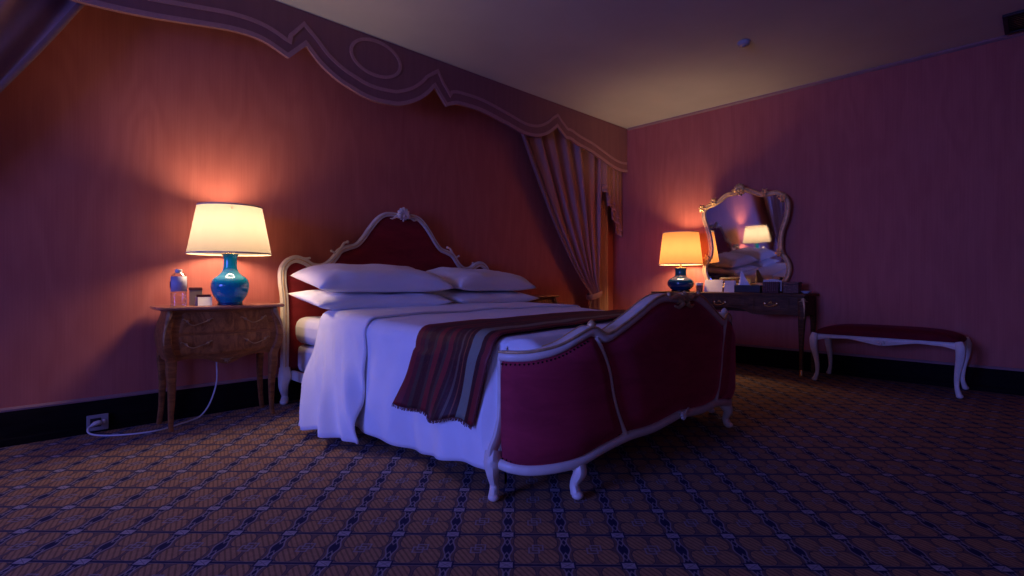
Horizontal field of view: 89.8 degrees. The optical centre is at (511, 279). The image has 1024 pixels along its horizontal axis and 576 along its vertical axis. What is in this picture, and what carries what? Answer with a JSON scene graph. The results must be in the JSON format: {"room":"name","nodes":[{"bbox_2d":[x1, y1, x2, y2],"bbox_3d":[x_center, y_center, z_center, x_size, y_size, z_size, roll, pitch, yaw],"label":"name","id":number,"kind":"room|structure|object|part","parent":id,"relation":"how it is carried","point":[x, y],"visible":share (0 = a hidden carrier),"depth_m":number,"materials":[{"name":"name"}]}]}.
{"room":"historic interior","nodes":[
{"label":"historic interior","id":0,"kind":"room"},
{"bbox_2d":[0,5,612,407],"bbox_3d":[-2.264,-0.530,3.461,10.220,2.900,0.120,0,0,-44],"label":"wall","id":1,"kind":"structure","parent":0,"point":[112,137],"depth_m":3.43,"materials":[{"name":"paint"}]},
{"bbox_2d":[0,0,84,92],"bbox_3d":[-3.019,-0.449,2.485,1.696,2.717,0.224,0,0,-44],"label":"curtain","id":2,"kind":"object","parent":1,"relation":"hanging from","point":[27,27],"visible":0.98,"depth_m":2.81,"materials":[{"name":"purple fabric"}]},
{"bbox_2d":[86,413,108,431],"bbox_3d":[-2.500,0.860,3.102,0.104,0.096,0.014,0,0,-44],"label":"wall outlet","id":3,"kind":"object","parent":1,"relation":"attached to","point":[104,418],"visible":0.98,"depth_m":3.10,"materials":[{"name":"white plastic"}]},
{"bbox_2d":[90,418,100,427],"bbox_3d":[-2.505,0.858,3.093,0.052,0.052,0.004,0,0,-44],"label":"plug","id":4,"kind":"object","parent":3,"relation":"attached to","point":[92,420],"depth_m":3.09,"materials":[{"name":"white plastic"}]},
{"bbox_2d":[86,362,217,435],"bbox_3d":[-2.206,0.569,3.236,0.722,0.699,0.265,0,0,-44],"label":"lamp cord","id":5,"kind":"object","parent":3,"relation":"attached to","point":[99,422],"visible":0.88,"depth_m":3.09,"materials":[{"name":"white plastic"}]},
{"bbox_2d":[0,371,303,447],"bbox_3d":[-2.213,0.814,3.409,9.980,0.212,0.026,0,0,-44],"label":"baseboard","id":6,"kind":"structure","parent":1,"relation":"attached to","point":[25,424],"depth_m":3.21,"materials":[{"name":"black wood"}]},
{"bbox_3d":[-2.217,0.719,3.413,9.980,0.022,0.014,0,0,-44],"label":"cap moulding","id":7,"kind":"part","parent":6,"relation":"part of","materials":[{"name":"wood"}]},
{"bbox_2d":[521,128,602,309],"bbox_3d":[0.590,-0.449,5.994,1.696,2.717,0.224,0,0,-44],"label":"curtain","id":8,"kind":"object","parent":1,"relation":"hanging from","point":[569,177],"visible":0.74,"depth_m":6.12,"materials":[{"name":"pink fabric"}]},
{"bbox_2d":[599,191,607,310],"bbox_3d":[1.153,-0.446,6.625,0.278,2.708,0.053,0,0,-44],"label":"curtain","id":9,"kind":"object","parent":1,"relation":"hanging from","point":[603,274],"visible":0.26,"depth_m":6.65,"materials":[{"name":"orange fabric"}]},
{"bbox_2d":[0,363,1023,575],"bbox_3d":[-0.061,0.970,1.196,10.220,0.100,6.440,0,0,-44],"label":"floor","id":10,"kind":"structure","parent":0,"point":[830,474],"depth_m":2.18,"materials":[{"name":"carpet"}]},
{"bbox_2d":[150,302,284,431],"bbox_3d":[-1.924,0.543,3.391,0.736,0.761,0.369,0,0,-44],"label":"table","id":11,"kind":"object","parent":10,"relation":"on","point":[217,333],"visible":1,"depth_m":3.26,"materials":[{"name":"brown wood"}]},
{"bbox_3d":[-2.245,0.620,3.296,0.060,0.604,0.052,0,0,-44],"label":"leg","id":12,"kind":"part","parent":11,"relation":"part of","materials":[{"name":"brown wood"}]},
{"bbox_3d":[-2.058,0.554,3.090,0.064,0.741,0.111,0,0,-4],"label":"leg","id":13,"kind":"part","parent":11,"relation":"part of","materials":[{"name":"brown wood"}]},
{"bbox_2d":[170,269,186,306],"bbox_3d":[-2.052,0.048,3.164,0.091,0.228,0.090,0,0,-44],"label":"water bottle","id":14,"kind":"object","parent":11,"relation":"on","point":[177,283],"visible":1,"depth_m":3.13,"materials":[{"name":"clear plastic"}]},
{"bbox_2d":[189,287,201,304],"bbox_3d":[-2.045,0.105,3.322,0.076,0.115,0.025,0,0,-32],"label":"card holder","id":15,"kind":"object","parent":11,"relation":"on","point":[193,291],"visible":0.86,"depth_m":3.31,"materials":[{"name":"grey plastic"}]},
{"bbox_3d":[-1.931,0.396,3.153,0.177,0.045,0.023,0,0,-37],"label":"handle","id":16,"kind":"part","parent":11,"relation":"part of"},
{"bbox_3d":[-1.935,0.258,3.169,0.171,0.046,0.031,0,0,-36],"label":"handle","id":17,"kind":"part","parent":11,"relation":"part of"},
{"bbox_2d":[195,294,211,305],"bbox_3d":[-1.959,0.127,3.265,0.090,0.071,0.072,0,0,-34],"label":"tent card","id":18,"kind":"object","parent":11,"relation":"on","point":[202,299],"visible":1,"depth_m":3.26,"materials":[{"name":"white paper"}]},
{"bbox_3d":[-1.816,0.403,3.280,0.533,0.125,0.059,0,0,-44],"label":"drawer","id":19,"kind":"part","parent":11,"relation":"part of","materials":[{"name":"brown wood"}]},
{"bbox_3d":[-1.822,0.265,3.286,0.530,0.130,0.069,0,0,-44],"label":"drawer","id":20,"kind":"part","parent":11,"relation":"part of","materials":[{"name":"brown wood"}]},
{"bbox_2d":[185,202,271,304],"bbox_3d":[-1.856,-0.161,3.386,0.499,0.648,0.499,0,0,-44],"label":"table lamp","id":21,"kind":"object","parent":11,"relation":"on","point":[228,230],"visible":1,"depth_m":3.24,"materials":[{"name":"white fabric"}]},
{"bbox_3d":[-1.856,-0.326,3.386,0.494,0.308,0.494,0,0,-44],"label":"lamp shade","id":22,"kind":"part","parent":21,"relation":"part of","materials":[{"name":"beige fabric"}]},
{"bbox_2d":[210,254,249,301],"bbox_3d":[-1.856,-0.009,3.386,0.227,0.320,0.227,0,0,-44],"label":"lamp base","id":23,"kind":"object","parent":21,"relation":"on","point":[229,286],"depth_m":3.32,"materials":[{"name":"teal ceramic"}]},
{"bbox_3d":[-1.702,0.258,3.396,0.031,0.045,0.171,0,0,38],"label":"handle","id":24,"kind":"part","parent":11,"relation":"part of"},
{"bbox_3d":[-1.686,0.396,3.392,0.023,0.045,0.177,0,0,38],"label":"handle","id":25,"kind":"part","parent":11,"relation":"part of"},
{"bbox_3d":[-1.820,0.620,3.709,0.060,0.604,0.052,0,0,-44],"label":"leg","id":26,"kind":"part","parent":11,"relation":"part of","materials":[{"name":"brown wood"}]},
{"bbox_3d":[-1.619,0.554,3.517,0.111,0.741,0.064,0,0,6],"label":"leg","id":27,"kind":"part","parent":11,"relation":"part of","materials":[{"name":"brown wood"}]},
{"bbox_2d":[278,207,735,501],"bbox_3d":[-0.062,0.140,3.578,2.091,1.560,2.710,0,0,-44],"label":"bed","id":28,"kind":"object","parent":10,"relation":"on","point":[564,403],"visible":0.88,"depth_m":2.35,"materials":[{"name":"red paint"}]},
{"bbox_3d":[-1.688,0.782,3.815,0.091,0.275,0.102,0,0,-44],"label":"leg","id":29,"kind":"part","parent":28,"relation":"part of","materials":[{"name":"beige paint"}]},
{"bbox_3d":[-0.859,0.710,3.042,0.028,0.070,2.240,0,0,-44],"label":"rail","id":30,"kind":"part","parent":28,"relation":"part of","materials":[{"name":"beige paint"}]},
{"bbox_2d":[298,344,313,371],"bbox_3d":[-0.203,0.583,3.723,1.860,0.205,2.140,0,0,-44],"label":"box spring","id":31,"kind":"object","parent":28,"relation":"on","point":[305,351],"visible":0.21,"depth_m":3.74,"materials":[{"name":"fabric"}]},
{"bbox_2d":[296,316,320,345],"bbox_3d":[-0.201,0.374,3.721,1.906,0.200,2.155,0,0,-44],"label":"mattress","id":32,"kind":"object","parent":31,"relation":"on","point":[306,327],"visible":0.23,"depth_m":3.67,"materials":[{"name":"fabric"}]},
{"bbox_2d":[355,307,615,483],"bbox_3d":[0.099,0.538,3.413,2.256,0.670,1.885,0,0,-44],"label":"duvet","id":33,"kind":"object","parent":32,"relation":"on","point":[390,341],"visible":0.23,"depth_m":2.69,"materials":[{"name":"white fabric"}]},
{"bbox_2d":[298,302,580,443],"bbox_3d":[-0.294,0.533,3.818,2.507,0.691,0.831,0,0,-44],"label":"sheet","id":34,"kind":"object","parent":33,"relation":"on","point":[332,398],"visible":0.74,"depth_m":3.04,"materials":[{"name":"white fabric"}]},
{"bbox_2d":[287,289,452,309],"bbox_3d":[-1.042,0.134,3.854,1.050,0.150,0.616,0,0,-41],"label":"pillow","id":35,"kind":"object","parent":34,"relation":"on","point":[331,300],"visible":0.7,"depth_m":3.61,"materials":[{"name":"white fabric"}]},
{"bbox_2d":[290,263,453,291],"bbox_3d":[-1.035,-0.018,3.883,1.061,0.219,0.593,0,0,-41],"label":"pillow","id":36,"kind":"object","parent":35,"relation":"on","point":[337,277],"visible":1,"depth_m":3.65,"materials":[{"name":"white fabric"}]},
{"bbox_2d":[428,288,539,302],"bbox_3d":[-0.282,0.136,4.593,0.970,0.144,0.629,0,0,-44],"label":"pillow","id":37,"kind":"object","parent":34,"relation":"on","point":[456,295],"visible":0.65,"depth_m":4.35,"materials":[{"name":"white fabric"}]},
{"bbox_2d":[426,267,535,290],"bbox_3d":[-0.296,-0.009,4.608,0.574,0.212,0.951,0,0,43],"label":"pillow","id":38,"kind":"object","parent":37,"relation":"on","point":[459,278],"visible":0.84,"depth_m":4.37,"materials":[{"name":"white fabric"}]},
{"bbox_2d":[392,310,626,428],"bbox_3d":[0.375,0.438,3.127,2.154,0.459,0.766,0,0,-44],"label":"throw","id":39,"kind":"object","parent":33,"relation":"on","point":[444,378],"visible":0.68,"depth_m":2.40,"materials":[{"name":"fabric"}]},
{"bbox_3d":[-0.980,0.066,4.522,2.088,1.309,0.051,0,0,-44],"label":"headboard frame","id":40,"kind":"part","parent":28,"relation":"part of","materials":[{"name":"beige paint"}]},
{"bbox_3d":[-0.979,0.049,4.521,1.976,1.223,0.048,0,0,-44],"label":"headboard panel","id":41,"kind":"part","parent":28,"relation":"part of","materials":[{"name":"fabric"}]},
{"bbox_3d":[-0.080,0.814,2.157,0.080,0.213,0.082,0,0,-44],"label":"leg","id":42,"kind":"part","parent":28,"relation":"part of","materials":[{"name":"beige paint"}]},
{"bbox_3d":[-0.060,0.561,2.154,0.094,0.483,0.040,0,0,-18],"label":"post","id":43,"kind":"part","parent":28,"relation":"part of","materials":[{"name":"beige paint"}]},
{"bbox_3d":[0.142,0.303,2.116,0.371,0.096,0.062,0,0,-8],"label":"nail trim","id":44,"kind":"part","parent":28,"relation":"part of","materials":[{"name":"metal"}]},
{"bbox_3d":[0.244,0.498,2.192,0.593,0.533,0.171,0,0,-21],"label":"footboard panel","id":45,"kind":"part","parent":28,"relation":"part of","materials":[{"name":"red fabric"}]},
{"bbox_3d":[0.275,0.827,2.173,0.076,0.186,0.085,0,0,-44],"label":"leg","id":46,"kind":"part","parent":28,"relation":"part of","materials":[{"name":"beige paint"}]},
{"bbox_3d":[0.761,0.203,2.732,2.019,0.272,0.305,0,0,-44],"label":"footboard rail","id":47,"kind":"part","parent":28,"relation":"part of","materials":[{"name":"beige paint"}]},
{"bbox_3d":[0.761,0.732,2.731,2.019,0.137,0.304,0,0,-44],"label":"footboard rail","id":48,"kind":"part","parent":28,"relation":"part of","materials":[{"name":"beige paint"}]},
{"bbox_3d":[0.834,0.401,2.657,1.313,0.599,0.137,0,0,-44],"label":"footboard panel","id":49,"kind":"part","parent":28,"relation":"part of","materials":[{"name":"red fabric"}]},
{"bbox_3d":[1.333,0.827,3.202,0.076,0.186,0.085,0,0,-44],"label":"leg","id":50,"kind":"part","parent":28,"relation":"part of","materials":[{"name":"beige paint"}]},
{"bbox_3d":[1.315,0.498,3.234,0.171,0.533,0.593,0,0,22],"label":"footboard panel","id":51,"kind":"part","parent":28,"relation":"part of","materials":[{"name":"red fabric"}]},
{"bbox_2d":[528,294,558,303],"bbox_3d":[0.155,0.543,5.413,0.736,0.761,0.369,0,0,-44],"label":"table","id":52,"kind":"object","parent":10,"relation":"on","point":[552,299],"visible":0.1,"depth_m":5.42,"materials":[{"name":"brown wood"}]},
{"bbox_3d":[0.258,0.265,5.308,0.530,0.130,0.069,0,0,-44],"label":"drawer","id":53,"kind":"part","parent":52,"relation":"part of","materials":[{"name":"brown wood"}]},
{"bbox_2d":[651,291,818,376],"bbox_3d":[2.321,0.528,5.531,0.470,0.793,1.650,0,0,-44],"label":"table","id":54,"kind":"object","parent":10,"relation":"on","point":[801,305],"visible":0.56,"depth_m":5.06,"materials":[{"name":"brown wood"}]},
{"bbox_2d":[659,231,702,291],"bbox_3d":[1.934,-0.208,5.893,0.485,0.678,0.485,0,0,-44],"label":"table lamp","id":55,"kind":"object","parent":54,"relation":"on","point":[678,248],"visible":1,"depth_m":5.74,"materials":[{"name":"blue ceramic"}]},
{"bbox_2d":[667,268,693,289],"bbox_3d":[1.934,-0.007,5.893,0.294,0.253,0.294,0,0,-44],"label":"lamp base","id":56,"kind":"object","parent":55,"relation":"on","point":[680,281],"depth_m":5.80,"materials":[{"name":"blue ceramic"}]},
{"bbox_3d":[1.934,-0.360,5.893,0.480,0.364,0.480,0,0,-44],"label":"lamp shade","id":57,"kind":"part","parent":55,"relation":"part of","materials":[{"name":"fabric"}]},
{"bbox_2d":[695,283,702,291],"bbox_3d":[2.092,0.080,5.738,0.084,0.103,0.084,0,0,-44],"label":"glass tumbler","id":58,"kind":"object","parent":54,"relation":"on","point":[699,286],"visible":0.94,"depth_m":5.71,"materials":[{"name":"glass"}]},
{"bbox_2d":[696,285,702,291],"bbox_3d":[2.092,0.084,5.738,0.080,0.095,0.080,0,0,-44],"label":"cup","id":59,"kind":"object","parent":58,"relation":"on","point":[699,288],"depth_m":5.71,"materials":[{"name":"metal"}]},
{"bbox_2d":[704,280,723,291],"bbox_3d":[2.223,0.065,5.649,0.072,0.132,0.205,0,0,-44],"label":"block","id":60,"kind":"object","parent":54,"relation":"on","point":[710,285],"visible":0.94,"depth_m":5.63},
{"bbox_3d":[2.168,0.234,5.383,0.037,0.061,0.138,0,0,-44],"label":"handle","id":61,"kind":"part","parent":54,"relation":"part of","materials":[{"name":"gold metal"}]},
{"bbox_3d":[2.178,0.217,5.392,0.015,0.095,0.505,0,0,-44],"label":"drawer","id":62,"kind":"part","parent":54,"relation":"part of","materials":[{"name":"brown wood"}]},
{"bbox_2d":[724,281,735,291],"bbox_3d":[2.336,0.068,5.501,0.113,0.124,0.071,0,0,39],"label":"brochure","id":63,"kind":"object","parent":54,"relation":"on","point":[728,285],"visible":0.71,"depth_m":5.49,"materials":[{"name":"paper"}]},
{"bbox_2d":[734,271,761,292],"bbox_3d":[2.469,0.016,5.351,0.130,0.229,0.260,0,0,-44],"label":"tissue box","id":64,"kind":"object","parent":54,"relation":"on","point":[743,286],"visible":0.95,"depth_m":5.33,"materials":[{"name":"black leather"}]},
{"bbox_3d":[2.330,0.252,5.540,0.434,0.187,1.565,0,0,-44],"label":"frame","id":65,"kind":"part","parent":54,"relation":"part of","materials":[{"name":"brown wood"}]},
{"bbox_3d":[2.519,0.234,5.016,0.037,0.061,0.138,0,0,-44],"label":"handle","id":66,"kind":"part","parent":54,"relation":"part of","materials":[{"name":"gold metal"}]},
{"bbox_3d":[2.534,0.245,5.030,0.331,0.150,0.011,0,0,42],"label":"drawer","id":67,"kind":"part","parent":54,"relation":"part of","materials":[{"name":"brown wood"}]},
{"bbox_2d":[762,279,781,292],"bbox_3d":[2.624,0.061,5.182,0.122,0.139,0.170,0,0,-44],"label":"caddy","id":68,"kind":"object","parent":54,"relation":"on","point":[771,285],"visible":0.98,"depth_m":5.14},
{"bbox_2d":[782,282,801,292],"bbox_3d":[2.756,0.074,5.055,0.116,0.111,0.146,0,0,-44],"label":"tin","id":69,"kind":"object","parent":54,"relation":"on","point":[788,287],"visible":1,"depth_m":5.01,"materials":[{"name":"metal"}]},
{"bbox_3d":[2.756,0.030,5.055,0.116,0.023,0.146,0,0,-44],"label":"lid","id":70,"kind":"part","parent":69,"relation":"part of","materials":[{"name":"metal"}]},
{"bbox_3d":[2.740,0.546,4.855,0.080,0.756,0.078,0,0,-44],"label":"leg","id":71,"kind":"part","parent":54,"relation":"part of","materials":[{"name":"brown wood"}]},
{"bbox_3d":[3.002,0.547,5.123,0.057,0.746,0.056,0,0,-44],"label":"leg","id":72,"kind":"part","parent":54,"relation":"part of","materials":[{"name":"brown wood"}]},
{"bbox_2d":[809,324,971,398],"bbox_3d":[3.284,0.661,4.505,0.534,0.517,1.086,0,0,-44],"label":"bench","id":73,"kind":"object","parent":10,"relation":"on","point":[881,335],"visible":1,"depth_m":4.29,"materials":[{"name":"fabric"}]},
{"bbox_3d":[2.768,0.698,4.707,0.075,0.444,0.076,0,0,-44],"label":"leg","id":74,"kind":"part","parent":73,"relation":"part of","materials":[{"name":"beige paint"}]},
{"bbox_3d":[3.097,0.698,5.027,0.075,0.444,0.076,0,0,-44],"label":"leg","id":75,"kind":"part","parent":73,"relation":"part of","materials":[{"name":"beige paint"}]},
{"bbox_3d":[3.126,0.519,4.351,0.032,0.074,0.970,0,0,-44],"label":"rail","id":76,"kind":"part","parent":73,"relation":"part of","materials":[{"name":"beige paint"}]},
{"bbox_2d":[814,324,966,343],"bbox_3d":[3.284,0.449,4.505,0.480,0.092,1.030,0,0,-44],"label":"seat cushion","id":77,"kind":"object","parent":73,"relation":"on","point":[864,332],"depth_m":4.32,"materials":[{"name":"fabric"}]},
{"bbox_3d":[3.471,0.698,3.983,0.075,0.444,0.076,0,0,-44],"label":"leg","id":78,"kind":"part","parent":73,"relation":"part of","materials":[{"name":"beige paint"}]},
{"bbox_3d":[3.800,0.698,4.303,0.075,0.444,0.076,0,0,-44],"label":"leg","id":79,"kind":"part","parent":73,"relation":"part of","materials":[{"name":"beige paint"}]},
{"bbox_2d":[275,0,1023,128],"bbox_3d":[-0.061,-2.030,1.196,10.220,0.100,6.440,0,0,-44],"label":"ceiling","id":80,"kind":"structure","parent":0,"point":[626,64],"depth_m":4.18,"materials":[{"name":"paint"}]},
{"bbox_2d":[70,0,627,172],"bbox_3d":[-1.103,-1.689,4.204,7.272,0.574,0.028,0,0,-44],"label":"curtain valance","id":81,"kind":"object","parent":80,"relation":"hanging from","point":[377,70],"visible":1,"depth_m":4.20,"materials":[{"name":"fabric"}]},
{"bbox_2d":[602,161,622,237],"bbox_3d":[1.292,-1.069,6.601,0.063,1.022,0.476,0,0,39],"label":"curtain jabot","id":82,"kind":"object","parent":81,"relation":"hanging from","point":[611,178],"visible":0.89,"depth_m":6.62,"materials":[{"name":"fabric"}]},
{"bbox_2d":[737,39,750,47],"bbox_3d":[1.930,-1.959,4.276,0.104,0.040,0.104,0,0,-44],"label":"smoke detector","id":83,"kind":"object","parent":80,"relation":"attached to","point":[744,43],"visible":1,"depth_m":4.25,"materials":[{"name":"plastic"}]},
{"bbox_2d":[1002,9,1023,34],"bbox_3d":[3.960,-1.970,3.817,0.400,0.019,0.450,0,0,-44],"label":"ceiling vent","id":84,"kind":"object","parent":80,"relation":"in","point":[1007,30],"visible":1,"depth_m":3.92,"materials":[{"name":"black metal"}]},
{"bbox_2d":[613,35,1023,368],"bbox_3d":[3.559,-0.530,4.717,0.120,2.900,6.200,0,0,-44],"label":"wall","id":85,"kind":"structure","parent":0,"point":[903,184],"depth_m":4.78,"materials":[{"name":"paint"}]},
{"bbox_2d":[698,183,791,287],"bbox_3d":[2.501,-0.475,5.586,0.145,1.147,0.978,0,0,-44],"label":"wall mirror","id":86,"kind":"object","parent":85,"relation":"attached to","point":[745,228],"visible":0.84,"depth_m":5.56,"materials":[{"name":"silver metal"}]},
{"bbox_2d":[627,31,1023,130],"bbox_3d":[3.592,-1.966,4.581,0.022,0.028,5.960,0,0,-44],"label":"trim","id":87,"kind":"structure","parent":85,"relation":"attached to","point":[1020,33],"depth_m":4.94,"materials":[{"name":"paint"}]},
{"bbox_2d":[736,344,1023,395],"bbox_3d":[3.516,0.814,4.657,0.026,0.212,6.174,0,0,-44],"label":"baseboard","id":88,"kind":"structure","parent":85,"relation":"attached to","point":[1004,380],"depth_m":4.69,"materials":[{"name":"black wood"}]},
{"bbox_3d":[3.520,0.719,4.661,0.014,0.022,6.174,0,0,-44],"label":"cap moulding","id":89,"kind":"part","parent":88,"relation":"part of","materials":[{"name":"wood"}]}
]}

